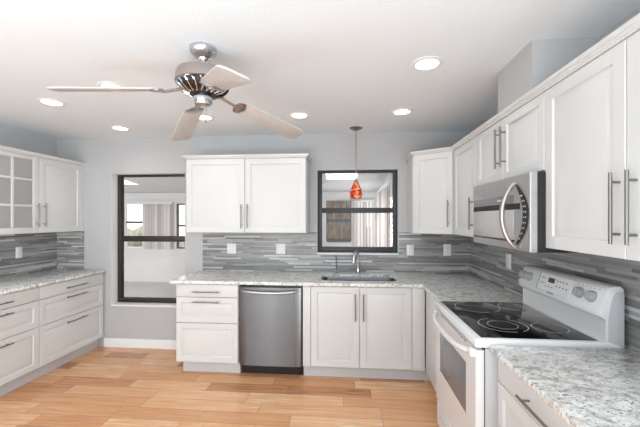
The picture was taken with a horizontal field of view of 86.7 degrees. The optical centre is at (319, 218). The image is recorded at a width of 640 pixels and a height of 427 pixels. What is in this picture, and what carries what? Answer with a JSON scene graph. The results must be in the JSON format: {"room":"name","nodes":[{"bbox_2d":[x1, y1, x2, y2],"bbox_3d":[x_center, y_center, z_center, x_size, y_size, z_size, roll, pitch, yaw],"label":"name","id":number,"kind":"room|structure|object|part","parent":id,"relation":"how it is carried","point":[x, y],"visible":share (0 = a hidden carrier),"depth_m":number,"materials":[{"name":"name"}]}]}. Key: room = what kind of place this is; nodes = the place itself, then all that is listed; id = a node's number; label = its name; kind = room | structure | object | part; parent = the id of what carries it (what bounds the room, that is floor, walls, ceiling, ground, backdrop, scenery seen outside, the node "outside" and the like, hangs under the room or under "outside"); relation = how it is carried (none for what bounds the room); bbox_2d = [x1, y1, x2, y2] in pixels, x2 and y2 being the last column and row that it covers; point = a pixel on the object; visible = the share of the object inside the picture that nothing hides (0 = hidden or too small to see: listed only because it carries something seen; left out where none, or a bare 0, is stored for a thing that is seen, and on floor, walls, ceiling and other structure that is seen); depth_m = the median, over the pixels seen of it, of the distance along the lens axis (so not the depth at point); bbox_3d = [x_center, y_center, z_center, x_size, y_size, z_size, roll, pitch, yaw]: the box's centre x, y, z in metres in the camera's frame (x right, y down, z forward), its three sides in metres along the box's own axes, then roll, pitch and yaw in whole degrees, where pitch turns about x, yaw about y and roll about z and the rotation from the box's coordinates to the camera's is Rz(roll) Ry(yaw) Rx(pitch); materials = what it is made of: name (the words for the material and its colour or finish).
{"room":"kitchen","nodes":[
{"label":"kitchen","id":0,"kind":"room"},
{"bbox_2d":[0,124,56,277],"bbox_3d":[-3.518,0.278,0.689,0.158,2.463,7.200,0,0,5],"label":"wall","id":1,"kind":"structure","parent":0,"point":[39,250],"depth_m":3.70,"materials":[{"name":"tile"}]},
{"bbox_2d":[16,247,21,257],"bbox_3d":[-3.187,0.355,3.593,0.008,0.118,0.072,0,0,5],"label":"outlet plate","id":2,"kind":"object","parent":1,"relation":"attached to","point":[18,249],"visible":1,"depth_m":3.59,"materials":[{"name":"white plastic"}]},
{"bbox_2d":[0,150,39,234],"bbox_3d":[-3.038,-0.243,3.202,0.381,0.774,0.550,0,0,5],"label":"upper cabinet","id":3,"kind":"object","parent":1,"relation":"attached to","point":[19,173],"visible":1,"depth_m":3.25,"materials":[{"name":"white wood"}]},
{"bbox_3d":[-2.905,-0.494,3.081,0.004,0.183,0.192,0,0,5],"label":"pane","id":4,"kind":"part","parent":3,"relation":"part of","materials":[{"name":"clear glass"}]},
{"bbox_3d":[-2.905,-0.260,3.081,0.004,0.236,0.192,0,0,5],"label":"pane","id":5,"kind":"part","parent":3,"relation":"part of","materials":[{"name":"clear glass"}]},
{"bbox_3d":[-2.905,-0.017,3.081,0.004,0.202,0.192,0,0,5],"label":"pane","id":6,"kind":"part","parent":3,"relation":"part of","materials":[{"name":"clear glass"}]},
{"bbox_3d":[-2.887,-0.494,3.298,0.004,0.183,0.192,0,0,5],"label":"pane","id":7,"kind":"part","parent":3,"relation":"part of","materials":[{"name":"clear glass"}]},
{"bbox_3d":[-2.887,-0.260,3.298,0.004,0.236,0.192,0,0,5],"label":"pane","id":8,"kind":"part","parent":3,"relation":"part of","materials":[{"name":"clear glass"}]},
{"bbox_3d":[-2.887,-0.017,3.298,0.004,0.202,0.192,0,0,5],"label":"pane","id":9,"kind":"part","parent":3,"relation":"part of","materials":[{"name":"clear glass"}]},
{"bbox_3d":[-2.847,-0.040,3.426,0.038,0.250,0.012,0,0,5],"label":"handle","id":10,"kind":"part","parent":3,"relation":"part of","materials":[{"name":"silver metal"}]},
{"bbox_2d":[39,158,83,232],"bbox_3d":[-2.990,-0.243,3.763,0.381,0.774,0.577,0,0,5],"label":"upper cabinet","id":11,"kind":"object","parent":1,"relation":"attached to","point":[61,184],"visible":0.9,"depth_m":3.71,"materials":[{"name":"white wood"}]},
{"bbox_2d":[0,145,85,165],"bbox_3d":[-2.850,-0.647,3.475,0.033,0.034,1.127,0,0,5],"label":"trim","id":12,"kind":"structure","parent":11,"relation":"attached to","point":[2,147],"depth_m":3.44,"materials":[{"name":"white wood"}]},
{"bbox_3d":[-2.840,-0.040,3.506,0.038,0.250,0.012,0,0,5],"label":"handle","id":13,"kind":"part","parent":11,"relation":"part of","materials":[{"name":"silver metal"}]},
{"bbox_2d":[124,281,176,297],"bbox_3d":[-2.591,1.560,6.129,7.580,0.100,3.800,0,0,5],"label":"floor","id":14,"kind":"structure","parent":0,"point":[131,288],"depth_m":7.26,"materials":[{"name":"concrete"}]},
{"bbox_2d":[0,346,438,426],"bbox_3d":[-0.950,1.560,1.724,5.100,0.100,4.300,0,0,5],"label":"floor","id":15,"kind":"structure","parent":0,"point":[103,386],"depth_m":2.87,"materials":[{"name":"brown wood"}]},
{"bbox_2d":[0,287,38,396],"bbox_3d":[-2.940,1.068,2.786,0.646,0.884,0.818,0,0,5],"label":"base cabinet","id":16,"kind":"object","parent":15,"relation":"on","point":[19,310],"visible":0.92,"depth_m":2.98,"materials":[{"name":"white wood"}]},
{"bbox_3d":[-2.666,1.199,2.763,0.020,0.378,0.813,0,0,5],"label":"drawer","id":17,"kind":"part","parent":16,"relation":"part of","materials":[{"name":"white wood"}]},
{"bbox_3d":[-2.666,0.883,2.763,0.020,0.244,0.813,0,0,5],"label":"drawer","id":18,"kind":"part","parent":16,"relation":"part of","materials":[{"name":"white wood"}]},
{"bbox_3d":[-2.666,0.695,2.763,0.020,0.122,0.813,0,0,5],"label":"drawer","id":19,"kind":"part","parent":16,"relation":"part of","materials":[{"name":"white wood"}]},
{"bbox_2d":[0,269,106,294],"bbox_3d":[-2.909,0.610,3.204,0.642,0.029,1.676,0,0,5],"label":"countertop","id":20,"kind":"structure","parent":16,"relation":"on","point":[11,284],"depth_m":3.40,"materials":[{"name":"stone"}]},
{"bbox_2d":[32,273,102,379],"bbox_3d":[-2.870,1.068,3.610,0.646,0.884,0.832,0,0,5],"label":"base cabinet","id":21,"kind":"object","parent":15,"relation":"on","point":[70,311],"visible":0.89,"depth_m":3.51,"materials":[{"name":"white wood"}]},
{"bbox_3d":[-2.595,0.883,3.587,0.020,0.244,0.827,0,0,5],"label":"drawer","id":22,"kind":"part","parent":21,"relation":"part of","materials":[{"name":"white wood"}]},
{"bbox_3d":[-2.595,1.199,3.587,0.020,0.378,0.827,0,0,5],"label":"drawer","id":23,"kind":"part","parent":21,"relation":"part of","materials":[{"name":"white wood"}]},
{"bbox_3d":[-2.595,0.695,3.587,0.020,0.122,0.827,0,0,5],"label":"drawer","id":24,"kind":"part","parent":21,"relation":"part of","materials":[{"name":"white wood"}]},
{"bbox_2d":[176,284,241,372],"bbox_3d":[-1.072,1.068,3.564,0.620,0.884,0.646,0,0,5],"label":"base cabinet","id":25,"kind":"object","parent":15,"relation":"on","point":[207,315],"visible":0.87,"depth_m":3.28,"materials":[{"name":"white wood"}]},
{"bbox_3d":[-1.098,0.703,3.261,0.270,0.012,0.037,0,0,5],"label":"handle","id":26,"kind":"part","parent":25,"relation":"part of","materials":[{"name":"silver metal"}]},
{"bbox_3d":[-1.095,1.199,3.290,0.615,0.378,0.020,0,0,5],"label":"drawer","id":27,"kind":"part","parent":25,"relation":"part of","materials":[{"name":"white wood"}]},
{"bbox_3d":[-1.095,0.883,3.290,0.615,0.244,0.020,0,0,5],"label":"drawer","id":28,"kind":"part","parent":25,"relation":"part of","materials":[{"name":"white wood"}]},
{"bbox_3d":[-1.095,0.695,3.290,0.615,0.122,0.020,0,0,5],"label":"drawer","id":29,"kind":"part","parent":25,"relation":"part of","materials":[{"name":"white wood"}]},
{"bbox_2d":[169,271,522,302],"bbox_3d":[0.052,0.610,3.129,3.040,0.029,1.328,0,0,5],"label":"countertop","id":30,"kind":"structure","parent":25,"relation":"on","point":[442,287],"depth_m":3.23,"materials":[{"name":"stone"}]},
{"bbox_2d":[352,250,361,273],"bbox_3d":[0.400,0.465,3.654,0.075,0.262,0.153,0,0,31],"label":"kitchen faucet","id":31,"kind":"object","parent":30,"relation":"on","point":[355,251],"visible":1,"depth_m":3.68,"materials":[{"name":"silver metal"}]},
{"bbox_2d":[322,277,394,280],"bbox_3d":[0.387,0.723,3.454,0.780,0.195,0.415,0,0,5],"label":"sink","id":32,"kind":"object","parent":30,"relation":"in","point":[323,278],"visible":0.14,"depth_m":3.63,"materials":[{"name":"metal"}]},
{"bbox_2d":[240,285,303,374],"bbox_3d":[-0.451,1.072,3.487,0.606,0.876,0.661,0,0,5],"label":"dishwasher","id":33,"kind":"object","parent":15,"relation":"on","point":[271,316],"visible":0.91,"depth_m":3.22,"materials":[{"name":"silver metal"}]},
{"bbox_3d":[-0.476,0.691,3.192,0.552,0.038,0.067,0,0,5],"label":"handle","id":34,"kind":"part","parent":33,"relation":"part of","materials":[{"name":"silver metal"}]},
{"bbox_2d":[303,286,429,379],"bbox_3d":[0.459,1.068,3.433,1.200,0.884,0.646,0,0,5],"label":"base cabinet","id":35,"kind":"object","parent":15,"relation":"on","point":[357,332],"visible":0.85,"depth_m":3.16,"materials":[{"name":"white wood"}]},
{"bbox_3d":[0.141,1.011,3.184,0.452,0.754,0.020,0,0,5],"label":"door","id":36,"kind":"part","parent":35,"relation":"part of","materials":[{"name":"white wood"}]},
{"bbox_3d":[0.607,1.011,3.145,0.474,0.754,0.020,0,0,5],"label":"door","id":37,"kind":"part","parent":35,"relation":"part of","materials":[{"name":"white wood"}]},
{"bbox_2d":[426,291,436,390],"bbox_3d":[1.235,1.068,2.722,0.607,0.884,0.712,0,0,5],"label":"base cabinet","id":38,"kind":"object","parent":15,"relation":"on","point":[430,301],"visible":0.16,"depth_m":2.90,"materials":[{"name":"white wood"}]},
{"bbox_2d":[432,265,623,426],"bbox_3d":[1.084,0.912,1.986,0.731,1.195,0.770,0,0,5],"label":"electric range","id":39,"kind":"object","parent":15,"relation":"on","point":[557,309],"visible":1,"depth_m":1.79,"materials":[{"name":"white metal"}]},
{"bbox_3d":[0.808,1.349,2.010,0.035,0.172,0.760,0,0,5],"label":"storage drawer","id":40,"kind":"part","parent":39,"relation":"part of","materials":[{"name":"white metal"}]},
{"bbox_3d":[0.786,1.305,2.011,0.011,0.018,0.528,0,0,5],"label":"handle","id":41,"kind":"part","parent":39,"relation":"part of","materials":[{"name":"white ceramic"}]},
{"bbox_3d":[0.756,0.661,2.014,0.072,0.062,0.744,0,0,5],"label":"handle","id":42,"kind":"part","parent":39,"relation":"part of","materials":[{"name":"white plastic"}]},
{"bbox_3d":[0.803,0.943,2.010,0.036,0.623,0.760,0,0,5],"label":"oven door","id":43,"kind":"part","parent":39,"relation":"part of","materials":[{"name":"white metal"}]},
{"bbox_3d":[1.078,0.575,1.986,0.533,0.002,0.724,0,0,5],"label":"cooktop glass","id":44,"kind":"part","parent":39,"relation":"part of","materials":[{"name":"black glass"}]},
{"bbox_3d":[1.375,0.378,2.301,0.041,0.057,0.058,0,0,5],"label":"knob","id":45,"kind":"part","parent":39,"relation":"part of","materials":[{"name":"white plastic"}]},
{"bbox_3d":[1.109,0.599,1.984,0.662,0.046,0.768,0,0,5],"label":"cooktop frame","id":46,"kind":"part","parent":39,"relation":"part of","materials":[{"name":"white ceramic"}]},
{"bbox_3d":[1.369,0.378,2.229,0.041,0.057,0.058,0,0,5],"label":"knob","id":47,"kind":"part","parent":39,"relation":"part of","materials":[{"name":"white plastic"}]},
{"bbox_3d":[1.328,0.378,1.745,0.041,0.057,0.058,0,0,5],"label":"knob","id":48,"kind":"part","parent":39,"relation":"part of","materials":[{"name":"white plastic"}]},
{"bbox_3d":[1.320,0.378,1.659,0.041,0.057,0.058,0,0,5],"label":"knob","id":49,"kind":"part","parent":39,"relation":"part of","materials":[{"name":"white plastic"}]},
{"bbox_2d":[498,359,570,426],"bbox_3d":[1.085,1.068,1.186,0.646,0.884,0.770,0,0,5],"label":"base cabinet","id":50,"kind":"object","parent":15,"relation":"on","point":[518,405],"visible":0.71,"depth_m":1.39,"materials":[{"name":"white wood"}]},
{"bbox_3d":[0.811,0.883,1.209,0.020,0.244,0.765,0,0,5],"label":"drawer","id":51,"kind":"part","parent":50,"relation":"part of","materials":[{"name":"white wood"}]},
{"bbox_3d":[0.782,0.703,1.212,0.037,0.012,0.270,0,0,5],"label":"handle","id":52,"kind":"part","parent":50,"relation":"part of","materials":[{"name":"silver metal"}]},
{"bbox_3d":[1.020,1.068,0.422,0.646,0.884,0.760,0,0,5],"label":"base cabinet","id":53,"kind":"object","parent":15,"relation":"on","visible":0},
{"bbox_2d":[490,345,639,426],"bbox_3d":[1.058,0.610,0.811,0.642,0.029,1.542,0,0,5],"label":"countertop","id":54,"kind":"structure","parent":53,"relation":"on","point":[586,387],"depth_m":1.26,"materials":[{"name":"stone"}]},
{"bbox_2d":[124,198,375,281],"bbox_3d":[-2.375,0.410,8.078,7.680,2.200,0.120,0,0,5],"label":"wall","id":55,"kind":"structure","parent":0,"point":[140,264],"depth_m":8.13,"materials":[{"name":"paint"}]},
{"bbox_2d":[125,203,142,247],"bbox_3d":[-4.503,0.160,8.249,0.488,1.098,0.060,0,0,5],"label":"window","id":56,"kind":"structure","parent":55,"relation":"in","point":[126,221],"depth_m":8.23,"materials":[{"name":"white paint"}]},
{"bbox_3d":[-4.503,0.080,8.245,0.420,0.050,0.050,0,0,5],"label":"meeting rail","id":57,"kind":"part","parent":56,"relation":"part of","materials":[{"name":"brown metal"}]},
{"bbox_2d":[142,202,173,248],"bbox_3d":[-3.854,0.159,8.089,0.730,1.122,0.108,0,0,5],"label":"vertical blind","id":58,"kind":"object","parent":55,"relation":"attached to","point":[158,217],"visible":1,"depth_m":8.08,"materials":[{"name":"white fabric"}]},
{"bbox_3d":[-3.854,-0.381,8.089,0.730,0.042,0.108,0,0,5],"label":"head rail","id":59,"kind":"part","parent":58,"relation":"part of","materials":[{"name":"white paint"}]},
{"bbox_2d":[177,204,184,248],"bbox_3d":[-2.924,0.170,8.115,1.018,1.078,0.060,0,0,5],"label":"window","id":60,"kind":"structure","parent":55,"relation":"in","point":[178,225],"depth_m":8.13,"materials":[{"name":"white metal"}]},
{"bbox_2d":[124,191,376,198],"bbox_3d":[-2.432,-0.554,7.992,7.580,0.147,0.058,0,0,5],"label":"trim","id":61,"kind":"structure","parent":55,"relation":"attached to","point":[334,194],"depth_m":8.04,"materials":[{"name":"paint"}]},
{"bbox_2d":[326,201,326,240],"bbox_3d":[0.434,0.045,7.828,0.578,0.928,0.060,0,0,5],"label":"window","id":62,"kind":"structure","parent":55,"relation":"in","point":[326,201],"depth_m":7.82,"materials":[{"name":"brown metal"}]},
{"bbox_2d":[327,201,350,241],"bbox_3d":[0.429,0.055,7.768,0.550,0.950,0.020,0,0,5],"label":"woven shade","id":63,"kind":"object","parent":55,"relation":"attached to","point":[338,224],"visible":1,"depth_m":7.76,"materials":[{"name":"beige wicker"}]},
{"bbox_2d":[354,200,373,246],"bbox_3d":[0.989,0.129,7.676,0.451,1.122,0.108,0,0,5],"label":"vertical blind","id":64,"kind":"object","parent":55,"relation":"attached to","point":[363,222],"visible":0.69,"depth_m":7.67,"materials":[{"name":"white fabric"}]},
{"bbox_3d":[0.988,-0.411,7.676,0.450,0.042,0.108,0,0,5],"label":"head rail","id":65,"kind":"part","parent":64,"relation":"part of","materials":[{"name":"white paint"}]},
{"bbox_2d":[124,173,387,192],"bbox_3d":[-2.587,-0.855,6.179,7.580,0.470,3.900,0,0,5],"label":"ceiling","id":66,"kind":"structure","parent":0,"point":[367,181],"depth_m":6.96,"materials":[{"name":"paint"}]},
{"bbox_2d":[57,131,469,356],"bbox_3d":[-0.759,0.278,3.962,4.800,2.463,0.208,0,0,5],"label":"wall","id":67,"kind":"structure","parent":0,"point":[103,158],"depth_m":3.87,"materials":[{"name":"paint"}]},
{"bbox_2d":[104,338,175,348],"bbox_3d":[-1.953,1.460,3.959,1.200,0.100,0.016,0,0,5],"label":"baseboard","id":68,"kind":"structure","parent":67,"relation":"attached to","point":[108,342],"depth_m":3.97,"materials":[{"name":"white paint"}]},
{"bbox_2d":[111,174,184,307],"bbox_3d":[-2.007,0.247,4.046,0.904,1.561,0.172,0,0,5],"label":"window","id":69,"kind":"structure","parent":67,"relation":"in","point":[122,301],"depth_m":4.09,"materials":[{"name":"brown metal"}]},
{"bbox_3d":[-2.003,0.614,4.098,0.812,0.682,0.004,0,0,5],"label":"pane","id":70,"kind":"part","parent":69,"relation":"part of","materials":[{"name":"clear glass"}]},
{"bbox_3d":[-2.009,1.017,4.031,0.904,0.021,0.142,0,0,5],"label":"sill","id":71,"kind":"part","parent":69,"relation":"part of","materials":[{"name":"white paint"}]},
{"bbox_3d":[-2.003,0.239,4.098,0.812,0.067,0.048,0,0,5],"label":"meeting rail","id":72,"kind":"part","parent":69,"relation":"part of","materials":[{"name":"brown metal"}]},
{"bbox_2d":[111,173,184,303],"bbox_3d":[-2.010,0.236,4.020,0.906,1.542,0.104,0,0,5],"label":"trim","id":73,"kind":"structure","parent":67,"relation":"attached to","point":[113,176],"depth_m":4.04,"materials":[{"name":"white paint"}]},
{"bbox_2d":[227,243,235,253],"bbox_3d":[-1.010,0.338,3.874,0.105,0.118,0.008,0,0,5],"label":"outlet plate","id":74,"kind":"object","parent":67,"relation":"attached to","point":[231,247],"visible":1,"depth_m":3.87,"materials":[{"name":"white plastic"}]},
{"bbox_2d":[182,153,311,232],"bbox_3d":[-0.765,-0.260,3.672,1.329,0.808,0.381,0,0,5],"label":"upper cabinet","id":75,"kind":"object","parent":67,"relation":"attached to","point":[260,193],"visible":1,"depth_m":3.52,"materials":[{"name":"white wood"}]},
{"bbox_3d":[-1.095,-0.243,3.557,0.629,0.769,0.020,0,0,5],"label":"door","id":76,"kind":"part","parent":75,"relation":"part of","materials":[{"name":"white wood"}]},
{"bbox_3d":[-0.749,-0.027,3.498,0.012,0.250,0.038,0,0,5],"label":"handle","id":77,"kind":"part","parent":75,"relation":"part of","materials":[{"name":"silver metal"}]},
{"bbox_3d":[-0.765,-0.647,3.677,1.329,0.034,0.371,0,0,5],"label":"crown","id":78,"kind":"part","parent":75,"relation":"part of","materials":[{"name":"white wood"}]},
{"bbox_3d":[-0.461,-0.243,3.503,0.634,0.769,0.020,0,0,5],"label":"door","id":79,"kind":"part","parent":75,"relation":"part of","materials":[{"name":"white wood"}]},
{"bbox_2d":[276,243,284,253],"bbox_3d":[-0.443,0.336,3.826,0.105,0.118,0.008,0,0,5],"label":"outlet plate","id":80,"kind":"object","parent":67,"relation":"attached to","point":[280,248],"visible":1,"depth_m":3.83,"materials":[{"name":"white plastic"}]},
{"bbox_2d":[317,170,398,254],"bbox_3d":[0.418,-0.073,3.818,0.904,0.943,0.114,0,0,5],"label":"window","id":81,"kind":"structure","parent":67,"relation":"in","point":[322,250],"depth_m":3.81,"materials":[{"name":"metal"},{"name":"dark bronze"},{"name":"white paint"}]},
{"bbox_3d":[0.420,-0.097,3.841,0.796,0.058,0.048,0,0,5],"label":"meeting rail","id":82,"kind":"part","parent":81,"relation":"part of","materials":[{"name":"black metal"}]},
{"bbox_3d":[0.417,0.388,3.803,0.904,0.021,0.084,0,0,5],"label":"sill","id":83,"kind":"part","parent":81,"relation":"part of","materials":[{"name":"white paint"}]},
{"bbox_2d":[317,169,398,252],"bbox_3d":[0.418,-0.088,3.820,0.906,0.932,0.110,0,0,5],"label":"trim","id":84,"kind":"structure","parent":67,"relation":"attached to","point":[324,169],"depth_m":3.76,"materials":[{"name":"paint"}]},
{"bbox_2d":[407,245,413,255],"bbox_3d":[0.986,0.340,3.704,0.078,0.118,0.008,0,0,5],"label":"outlet plate","id":85,"kind":"object","parent":67,"relation":"attached to","point":[410,248],"visible":1,"depth_m":3.70,"materials":[{"name":"white plastic"}]},
{"bbox_2d":[407,151,454,234],"bbox_3d":[1.263,-0.243,3.396,0.669,0.774,0.585,0,0,5],"label":"upper cabinet","id":86,"kind":"object","parent":67,"relation":"attached to","point":[430,177],"visible":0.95,"depth_m":3.25,"materials":[{"name":"white wood"}]},
{"bbox_2d":[405,13,639,159],"bbox_3d":[0.978,-0.647,2.205,0.359,0.034,3.007,0,0,5],"label":"trim","id":87,"kind":"structure","parent":86,"relation":"attached to","point":[632,26],"depth_m":1.53,"materials":[{"name":"white wood"}]},
{"bbox_2d":[443,244,450,255],"bbox_3d":[1.378,0.335,3.671,0.080,0.125,0.008,0,0,5],"label":"outlet plate","id":88,"kind":"object","parent":67,"relation":"attached to","point":[446,247],"visible":1,"depth_m":3.67,"materials":[{"name":"white plastic"}]},
{"bbox_2d":[0,0,639,139],"bbox_3d":[-1.056,-1.003,0.478,5.100,0.100,7.200,0,0,5],"label":"ceiling","id":89,"kind":"structure","parent":0,"point":[345,64],"depth_m":1.98,"materials":[{"name":"paint"}]},
{"bbox_2d":[36,98,66,105],"bbox_3d":[-2.184,-0.949,2.764,0.196,0.008,0.196,0,0,5],"label":"recessed light","id":90,"kind":"object","parent":89,"relation":"in","point":[48,101],"visible":1,"depth_m":2.75,"materials":[{"name":"white"}]},
{"bbox_2d":[97,82,125,86],"bbox_3d":[-1.495,-0.949,2.448,0.196,0.008,0.196,0,0,5],"label":"recessed light","id":91,"kind":"object","parent":89,"relation":"in","point":[99,84],"visible":0.52,"depth_m":2.39,"materials":[{"name":"white"}]},
{"bbox_2d":[109,125,130,130],"bbox_3d":[-2.089,-0.949,3.547,0.196,0.008,0.196,0,0,5],"label":"recessed light","id":92,"kind":"object","parent":89,"relation":"in","point":[116,127],"visible":1,"depth_m":3.54,"materials":[{"name":"white"}]},
{"bbox_2d":[47,42,302,140],"bbox_3d":[-0.729,-0.740,1.909,1.086,0.426,1.144,0,0,9],"label":"ceiling fan","id":93,"kind":"object","parent":89,"relation":"hanging from","point":[203,81],"visible":1,"depth_m":1.84,"materials":[{"name":"silver metal"}]},
{"bbox_3d":[-1.072,-0.657,1.730,0.496,0.097,0.142,0,0,-24],"label":"blade","id":94,"kind":"part","parent":93,"relation":"part of","materials":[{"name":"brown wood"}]},
{"bbox_3d":[-0.884,-0.628,2.275,0.142,0.128,0.492,0,0,-34],"label":"blade","id":95,"kind":"part","parent":93,"relation":"part of","materials":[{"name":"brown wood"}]},
{"bbox_3d":[-0.442,-0.615,1.504,0.142,0.143,0.489,0,0,-31],"label":"blade","id":96,"kind":"part","parent":93,"relation":"part of","materials":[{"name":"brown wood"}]},
{"bbox_3d":[-0.323,-0.628,2.194,0.492,0.128,0.142,0,0,-45],"label":"blade","id":97,"kind":"part","parent":93,"relation":"part of","materials":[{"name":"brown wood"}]},
{"bbox_2d":[199,114,214,119],"bbox_3d":[-1.087,-0.949,3.171,0.196,0.008,0.196,0,0,5],"label":"recessed light","id":98,"kind":"object","parent":89,"relation":"in","point":[203,116],"visible":0.57,"depth_m":3.17,"materials":[{"name":"white"}]},
{"bbox_2d":[289,112,309,118],"bbox_3d":[-0.190,-0.949,3.107,0.196,0.008,0.196,0,0,5],"label":"recessed light","id":99,"kind":"object","parent":89,"relation":"in","point":[299,115],"visible":1,"depth_m":3.10,"materials":[{"name":"white"}]},
{"bbox_2d":[349,126,362,198],"bbox_3d":[0.377,-0.585,3.553,0.142,0.736,0.142,0,0,5],"label":"pendant light","id":100,"kind":"object","parent":89,"relation":"hanging from","point":[356,192],"visible":1,"depth_m":3.52,"materials":[{"name":"red glass"}]},
{"bbox_3d":[0.377,-0.663,3.553,0.011,0.520,0.012,0,0,5],"label":"stem","id":101,"kind":"part","parent":100,"relation":"part of","materials":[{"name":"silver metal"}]},
{"bbox_3d":[0.377,-0.302,3.553,0.128,0.170,0.128,0,0,5],"label":"lamp shade","id":102,"kind":"part","parent":100,"relation":"part of","materials":[{"name":"red glass"}]},
{"bbox_2d":[391,108,412,114],"bbox_3d":[0.727,-0.949,3.006,0.196,0.008,0.196,0,0,5],"label":"recessed light","id":103,"kind":"object","parent":89,"relation":"in","point":[400,111],"visible":1,"depth_m":2.99,"materials":[{"name":"white"}]},
{"bbox_2d":[411,56,443,70],"bbox_3d":[0.656,-0.949,2.079,0.196,0.008,0.196,0,0,5],"label":"recessed light","id":104,"kind":"object","parent":89,"relation":"in","point":[426,63],"visible":1,"depth_m":2.07,"materials":[{"name":"white paint"}]},
{"bbox_2d":[382,173,391,185],"bbox_3d":[1.235,0.260,5.803,0.100,2.500,3.800,0,0,5],"label":"wall","id":105,"kind":"structure","parent":0,"point":[389,176],"depth_m":5.91,"materials":[{"name":"paint"}]},
{"bbox_2d":[374,180,391,246],"bbox_3d":[1.133,0.179,6.133,0.108,1.462,2.644,0,0,5],"label":"vertical blind","id":106,"kind":"object","parent":105,"relation":"attached to","point":[383,195],"visible":0.62,"depth_m":5.57,"materials":[{"name":"white fabric"}]},
{"bbox_3d":[1.133,-0.531,6.133,0.108,0.042,2.640,0,0,5],"label":"head rail","id":107,"kind":"part","parent":106,"relation":"part of","materials":[{"name":"white paint"}]},
{"bbox_2d":[498,37,598,125],"bbox_3d":[1.314,-0.747,2.000,0.336,0.413,0.416,0,0,5],"label":"wall","id":108,"kind":"structure","parent":0,"point":[538,60],"depth_m":1.80,"materials":[{"name":"paint"}]},
{"bbox_2d":[470,8,639,351],"bbox_3d":[1.406,0.278,0.268,0.158,2.463,7.200,0,0,5],"label":"wall","id":109,"kind":"structure","parent":0,"point":[487,262],"depth_m":1.96,"materials":[{"name":"tile"}]},
{"bbox_2d":[454,138,474,236],"bbox_3d":[1.360,-0.243,2.843,0.381,0.774,0.523,0,0,5],"label":"upper cabinet","id":110,"kind":"object","parent":109,"relation":"attached to","point":[464,156],"visible":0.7,"depth_m":2.83,"materials":[{"name":"white wood"}]},
{"bbox_3d":[1.170,-0.042,2.635,0.038,0.250,0.012,0,0,5],"label":"handle","id":111,"kind":"part","parent":110,"relation":"part of","materials":[{"name":"silver metal"}]},
{"bbox_2d":[506,253,510,268],"bbox_3d":[1.535,0.345,2.766,0.008,0.120,0.085,0,0,5],"label":"outlet plate","id":112,"kind":"object","parent":109,"relation":"attached to","point":[508,256],"visible":1,"depth_m":2.75,"materials":[{"name":"white plastic"}]},
{"bbox_2d":[475,92,544,185],"bbox_3d":[1.298,-0.434,2.121,0.381,0.392,0.922,0,0,5],"label":"upper cabinet","id":113,"kind":"object","parent":109,"relation":"attached to","point":[502,151],"visible":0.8,"depth_m":1.99,"materials":[{"name":"white wood"}]},
{"bbox_3d":[1.174,-0.434,2.336,0.020,0.387,0.416,0,0,5],"label":"door","id":114,"kind":"part","parent":113,"relation":"part of","materials":[{"name":"white wood"}]},
{"bbox_3d":[1.130,-0.445,2.167,0.038,0.250,0.012,0,0,5],"label":"handle","id":115,"kind":"part","parent":113,"relation":"part of","materials":[{"name":"silver metal"}]},
{"bbox_3d":[1.123,-0.445,2.090,0.038,0.250,0.012,0,0,5],"label":"handle","id":116,"kind":"part","parent":113,"relation":"part of","materials":[{"name":"silver metal"}]},
{"bbox_3d":[1.137,-0.434,1.900,0.020,0.387,0.449,0,0,5],"label":"door","id":117,"kind":"part","parent":113,"relation":"part of","materials":[{"name":"white wood"}]},
{"bbox_2d":[474,172,577,252],"bbox_3d":[1.230,-0.033,2.032,0.502,0.396,0.765,0,0,5],"label":"microwave","id":118,"kind":"object","parent":113,"relation":"attached to","point":[510,212],"visible":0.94,"depth_m":1.80,"materials":[{"name":"silver metal"}]},
{"bbox_3d":[1.071,0.119,2.122,0.001,0.012,0.597,0,0,5],"label":"window trim","id":119,"kind":"part","parent":118,"relation":"part of","materials":[{"name":"silver metal"}]},
{"bbox_3d":[1.081,-0.033,2.045,0.033,0.396,0.765,0,0,5],"label":"door","id":120,"kind":"part","parent":118,"relation":"part of","materials":[{"name":"silver metal"}]},
{"bbox_3d":[0.999,-0.020,1.806,0.082,0.356,0.026,0,0,20],"label":"handle","id":121,"kind":"part","parent":118,"relation":"part of","materials":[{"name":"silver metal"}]},
{"bbox_2d":[545,30,639,260],"bbox_3d":[1.217,-0.243,1.171,0.381,0.774,0.980,0,0,5],"label":"upper cabinet","id":122,"kind":"object","parent":109,"relation":"attached to","point":[592,116],"visible":1,"depth_m":1.32,"materials":[{"name":"white wood"}]},
{"bbox_3d":[1.048,-0.038,1.209,0.038,0.255,0.012,0,0,5],"label":"handle","id":123,"kind":"part","parent":122,"relation":"part of","materials":[{"name":"silver metal"}]},
{"bbox_3d":[1.042,-0.038,1.137,0.038,0.255,0.012,0,0,5],"label":"handle","id":124,"kind":"part","parent":122,"relation":"part of","materials":[{"name":"silver metal"}]},
{"bbox_3d":[1.055,-0.243,0.938,0.020,0.769,0.483,0,0,5],"label":"door","id":125,"kind":"part","parent":122,"relation":"part of","materials":[{"name":"white wood"}]},
{"label":"outside","id":126,"kind":"structure","parent":0,"visible":0},
{"bbox_3d":[-1.506,1.660,14.026,24.000,0.100,11.880,0,0,5],"label":"floor","id":127,"kind":"structure","parent":126,"visible":0},
{"bbox_2d":[127,226,184,246],"bbox_3d":[-2.395,0.909,11.021,10.116,1.574,1.434,0,0,5],"label":"hedge","id":128,"kind":"object","parent":127,"relation":"on","point":[138,231],"visible":0.02,"depth_m":10.96,"materials":[{"name":"green plant"}]}
]}

